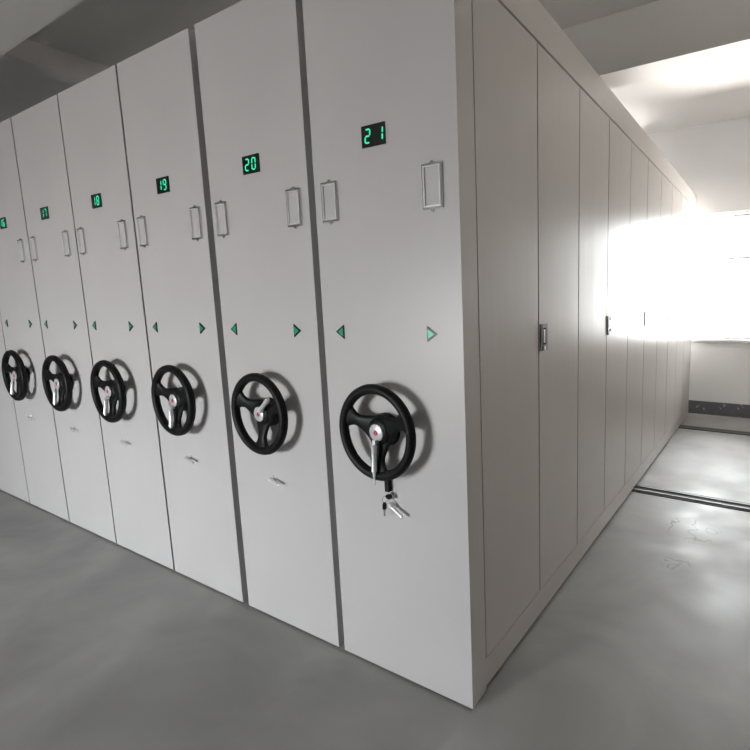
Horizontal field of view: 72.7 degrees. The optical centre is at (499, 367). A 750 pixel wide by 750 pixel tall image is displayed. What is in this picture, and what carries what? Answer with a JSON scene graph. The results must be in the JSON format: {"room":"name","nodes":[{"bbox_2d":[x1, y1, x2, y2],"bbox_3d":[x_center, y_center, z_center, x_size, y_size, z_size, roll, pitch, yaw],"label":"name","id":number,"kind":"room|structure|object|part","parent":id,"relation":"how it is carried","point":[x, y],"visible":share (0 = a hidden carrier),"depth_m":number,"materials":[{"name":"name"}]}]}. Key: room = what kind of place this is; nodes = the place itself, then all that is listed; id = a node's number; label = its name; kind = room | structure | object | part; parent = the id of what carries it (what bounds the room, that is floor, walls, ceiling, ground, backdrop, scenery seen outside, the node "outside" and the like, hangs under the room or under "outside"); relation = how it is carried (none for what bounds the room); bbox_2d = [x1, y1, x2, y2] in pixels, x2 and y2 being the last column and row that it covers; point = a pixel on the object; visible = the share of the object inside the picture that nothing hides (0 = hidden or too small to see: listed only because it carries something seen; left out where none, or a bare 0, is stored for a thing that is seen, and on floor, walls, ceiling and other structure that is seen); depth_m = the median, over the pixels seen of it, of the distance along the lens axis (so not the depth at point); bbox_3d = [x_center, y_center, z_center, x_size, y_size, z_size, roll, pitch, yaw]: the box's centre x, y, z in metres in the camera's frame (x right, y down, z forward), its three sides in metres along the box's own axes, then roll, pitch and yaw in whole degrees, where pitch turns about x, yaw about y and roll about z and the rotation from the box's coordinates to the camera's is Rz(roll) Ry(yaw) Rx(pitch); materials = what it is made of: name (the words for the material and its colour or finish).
{"room":"archive storage room","nodes":[
{"label":"archive storage room","id":0,"kind":"room"},
{"bbox_2d":[0,413,749,749],"bbox_3d":[-2.270,1.002,3.124,9.500,0.100,9.315,4,9,29],"label":"floor","id":1,"kind":"structure","parent":0,"point":[644,644],"depth_m":1.85,"materials":[{"name":"grey concrete"}]},
{"bbox_2d":[0,313,29,502],"bbox_3d":[-2.417,-0.547,5.245,0.594,2.385,4.602,4,9,29],"label":"shelving unit","id":2,"kind":"object","parent":1,"relation":"on","point":[13,481],"visible":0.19,"depth_m":3.38,"materials":[{"name":"grey paint"}]},
{"bbox_2d":[0,118,69,520],"bbox_3d":[-1.886,-0.514,4.949,0.596,2.385,4.602,4,9,29],"label":"shelving unit","id":3,"kind":"object","parent":1,"relation":"on","point":[24,356],"visible":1,"depth_m":3.02,"materials":[{"name":"grey paint"}]},
{"bbox_3d":[-3.024,0.120,3.040,0.020,0.097,0.033,7,11,29],"label":"crank handle","id":4,"kind":"part","parent":3,"relation":"part of","materials":[{"name":"white metal"}]},
{"bbox_2d":[11,94,116,542],"bbox_3d":[-1.358,-0.481,4.654,0.586,2.385,4.602,4,9,29],"label":"shelving unit","id":5,"kind":"object","parent":1,"relation":"on","point":[67,366],"visible":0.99,"depth_m":2.72,"materials":[{"name":"grey paint"}]},
{"bbox_3d":[-2.489,0.161,2.743,0.020,0.097,0.033,0,8,30],"label":"crank handle","id":6,"kind":"part","parent":5,"relation":"part of","materials":[{"name":"white metal"}]},
{"bbox_2d":[58,65,174,569],"bbox_3d":[-0.839,-0.449,4.364,0.582,2.385,4.602,4,9,29],"label":"shelving unit","id":7,"kind":"object","parent":1,"relation":"on","point":[121,377],"visible":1,"depth_m":2.42,"materials":[{"name":"grey paint"}]},
{"bbox_3d":[-1.972,0.192,2.454,0.020,0.097,0.033,4,9,29],"label":"crank handle","id":8,"kind":"part","parent":7,"relation":"part of","materials":[{"name":"white metal"}]},
{"bbox_3d":[-1.938,0.385,2.530,0.078,0.029,0.023,5,10,35],"label":"lock lever","id":9,"kind":"part","parent":7,"relation":"part of","materials":[{"name":"white metal"}]},
{"bbox_2d":[117,28,247,601],"bbox_3d":[-0.330,-0.418,4.080,0.555,2.385,4.602,4,9,29],"label":"shelving unit","id":10,"kind":"object","parent":1,"relation":"on","point":[159,85],"visible":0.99,"depth_m":2.13,"materials":[{"name":"grey paint"}]},
{"bbox_3d":[-1.447,0.218,2.160,0.020,0.097,0.033,0,7,30],"label":"crank handle","id":11,"kind":"part","parent":10,"relation":"part of","materials":[{"name":"white metal"}]},
{"bbox_3d":[-1.415,0.417,2.238,0.078,0.029,0.023,5,10,35],"label":"lock lever","id":12,"kind":"part","parent":10,"relation":"part of","materials":[{"name":"white metal"}]},
{"bbox_2d":[194,0,343,646],"bbox_3d":[0.194,-0.385,3.786,0.562,2.385,4.605,4,9,29],"label":"shelving unit","id":13,"kind":"object","parent":1,"relation":"on","point":[251,54],"visible":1,"depth_m":1.84,"materials":[{"name":"grey paint"}]},
{"bbox_3d":[-0.878,0.141,1.824,0.104,0.020,0.036,-37,-11,29],"label":"crank handle","id":14,"kind":"part","parent":13,"relation":"part of","materials":[{"name":"white metal"}]},
{"bbox_3d":[-0.892,0.450,1.946,0.078,0.029,0.023,5,10,35],"label":"lock lever","id":15,"kind":"part","parent":13,"relation":"part of","materials":[{"name":"white metal"}]},
{"bbox_2d":[302,0,696,708],"bbox_3d":[0.728,-0.353,3.493,0.594,2.385,4.597,4,9,29],"label":"shelving unit","id":16,"kind":"object","parent":1,"relation":"on","point":[506,253],"visible":1,"depth_m":1.66,"materials":[{"name":"grey paint"}]},
{"bbox_3d":[-0.403,0.307,1.584,0.020,0.148,0.028,4,9,29],"label":"crank handle","id":17,"kind":"part","parent":16,"relation":"part of","materials":[{"name":"white metal"}]},
{"bbox_2d":[382,494,391,515],"bbox_3d":[-0.376,0.463,1.647,0.037,0.081,0.015,0,8,5],"label":"key","id":18,"kind":"object","parent":16,"relation":"hanging from","point":[388,496],"visible":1,"depth_m":1.65,"materials":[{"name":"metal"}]},
{"bbox_3d":[-0.339,-0.078,1.620,0.585,2.377,0.088,4,9,29],"label":"panel","id":19,"kind":"part","parent":16,"relation":"part of","materials":[{"name":"grey paint"}]},
{"bbox_3d":[-0.345,0.474,1.639,0.074,0.046,0.024,5,10,36],"label":"lock lever","id":20,"kind":"part","parent":16,"relation":"part of","materials":[{"name":"white metal"}]},
{"bbox_3d":[0.035,-0.089,1.712,0.023,2.115,0.431,4,9,29],"label":"door","id":21,"kind":"part","parent":16,"relation":"part of","materials":[{"name":"grey paint"}]},
{"bbox_3d":[0.175,-0.120,1.929,0.007,0.104,0.062,4,9,29],"label":"door handle","id":22,"kind":"part","parent":16,"relation":"part of","materials":[{"name":"grey metal"}]},
{"bbox_3d":[0.250,-0.145,2.091,0.023,2.115,0.431,4,9,29],"label":"door","id":23,"kind":"part","parent":16,"relation":"part of","materials":[{"name":"grey paint"}]},
{"bbox_3d":[0.465,-0.202,2.469,0.023,2.115,0.431,4,9,29],"label":"door","id":24,"kind":"part","parent":16,"relation":"part of","materials":[{"name":"grey paint"}]},
{"bbox_3d":[0.605,-0.234,2.686,0.007,0.104,0.062,4,9,29],"label":"door handle","id":25,"kind":"part","parent":16,"relation":"part of","materials":[{"name":"grey metal"}]},
{"bbox_3d":[0.680,-0.259,2.849,0.023,2.115,0.431,4,9,29],"label":"door","id":26,"kind":"part","parent":16,"relation":"part of","materials":[{"name":"grey paint"}]},
{"bbox_3d":[0.895,-0.315,3.227,0.023,2.115,0.431,4,9,29],"label":"door","id":27,"kind":"part","parent":16,"relation":"part of","materials":[{"name":"grey paint"}]},
{"bbox_3d":[1.035,-0.347,3.444,0.007,0.104,0.062,4,9,29],"label":"door handle","id":28,"kind":"part","parent":16,"relation":"part of","materials":[{"name":"grey metal"}]},
{"bbox_3d":[1.110,-0.371,3.606,0.023,2.115,0.431,4,9,29],"label":"door","id":29,"kind":"part","parent":16,"relation":"part of","materials":[{"name":"grey paint"}]},
{"bbox_3d":[1.325,-0.428,3.985,0.023,2.115,0.431,4,9,29],"label":"door","id":30,"kind":"part","parent":16,"relation":"part of","materials":[{"name":"grey paint"}]},
{"bbox_3d":[1.540,-0.484,4.364,0.023,2.115,0.431,4,9,29],"label":"door","id":31,"kind":"part","parent":16,"relation":"part of","materials":[{"name":"grey paint"}]},
{"bbox_3d":[1.754,-0.541,4.742,0.023,2.115,0.431,4,9,29],"label":"door","id":32,"kind":"part","parent":16,"relation":"part of","materials":[{"name":"grey paint"}]},
{"bbox_3d":[1.970,-0.598,5.122,0.023,2.115,0.431,4,9,29],"label":"door","id":33,"kind":"part","parent":16,"relation":"part of","materials":[{"name":"grey paint"}]},
{"bbox_2d":[632,484,749,511],"bbox_3d":[-0.074,0.784,4.035,5.980,0.010,0.136,4,9,29],"label":"floor track","id":34,"kind":"object","parent":1,"relation":"on","point":[695,498],"visible":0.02,"depth_m":3.26,"materials":[{"name":"black"}]},
{"bbox_2d":[678,425,749,435],"bbox_3d":[0.843,0.542,5.652,5.980,0.010,0.136,4,9,29],"label":"floor track","id":35,"kind":"object","parent":1,"relation":"on","point":[680,426],"visible":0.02,"depth_m":4.90,"materials":[{"name":"black"}]},
{"bbox_2d":[0,0,749,134],"bbox_3d":[-2.323,-2.241,2.671,9.500,0.150,9.315,4,9,29],"label":"ceiling","id":36,"kind":"structure","parent":0,"point":[108,33],"depth_m":3.60,"materials":[{"name":"paint"}]},
{"bbox_2d":[0,0,82,56],"bbox_3d":[-2.503,-1.945,2.382,9.100,0.350,0.405,4,9,29],"label":"beam","id":37,"kind":"structure","parent":36,"relation":"attached to","point":[19,19],"depth_m":2.49,"materials":[{"name":"paint"}]},
{"bbox_2d":[0,39,109,84],"bbox_3d":[-2.930,-2.269,4.025,0.160,0.150,2.095,4,9,29],"label":"beam","id":38,"kind":"structure","parent":36,"relation":"attached to","point":[29,55],"depth_m":3.47,"materials":[{"name":"paint"}]},
{"bbox_2d":[562,0,749,87],"bbox_3d":[-1.320,-2.256,4.467,9.100,0.350,0.240,4,9,29],"label":"ceiling beam","id":39,"kind":"structure","parent":36,"relation":"attached to","point":[660,38],"depth_m":3.06,"materials":[{"name":"paint"}]},
{"bbox_2d":[648,117,749,404],"bbox_3d":[-0.067,-1.193,6.830,9.500,3.150,0.200,4,9,29],"label":"wall","id":40,"kind":"structure","parent":0,"point":[719,371],"depth_m":5.36,"materials":[{"name":"white paint"}]},
{"bbox_2d":[683,170,749,215],"bbox_3d":[-0.138,-2.010,6.613,9.100,0.400,0.035,4,9,29],"label":"beam","id":41,"kind":"structure","parent":40,"relation":"attached to","point":[726,192],"depth_m":5.20,"materials":[{"name":"white paint"}]},
{"bbox_2d":[688,400,749,417],"bbox_3d":[-0.094,0.307,6.947,9.100,0.148,0.012,4,9,29],"label":"baseboard","id":42,"kind":"structure","parent":40,"relation":"attached to","point":[699,407],"depth_m":5.51,"materials":[{"name":"paint"}]},
{"bbox_2d":[691,213,749,338],"bbox_3d":[1.042,-1.080,6.219,4.440,1.340,0.060,4,9,29],"label":"window","id":43,"kind":"structure","parent":40,"relation":"in","point":[746,214],"depth_m":5.39,"materials":[{"name":"white"}]},
{"bbox_2d":[691,339,749,342],"bbox_3d":[1.013,-0.391,6.244,4.520,0.029,0.099,4,9,29],"label":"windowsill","id":44,"kind":"structure","parent":40,"relation":"attached to","point":[692,340],"depth_m":5.40,"materials":[{"name":"white"}]}
]}

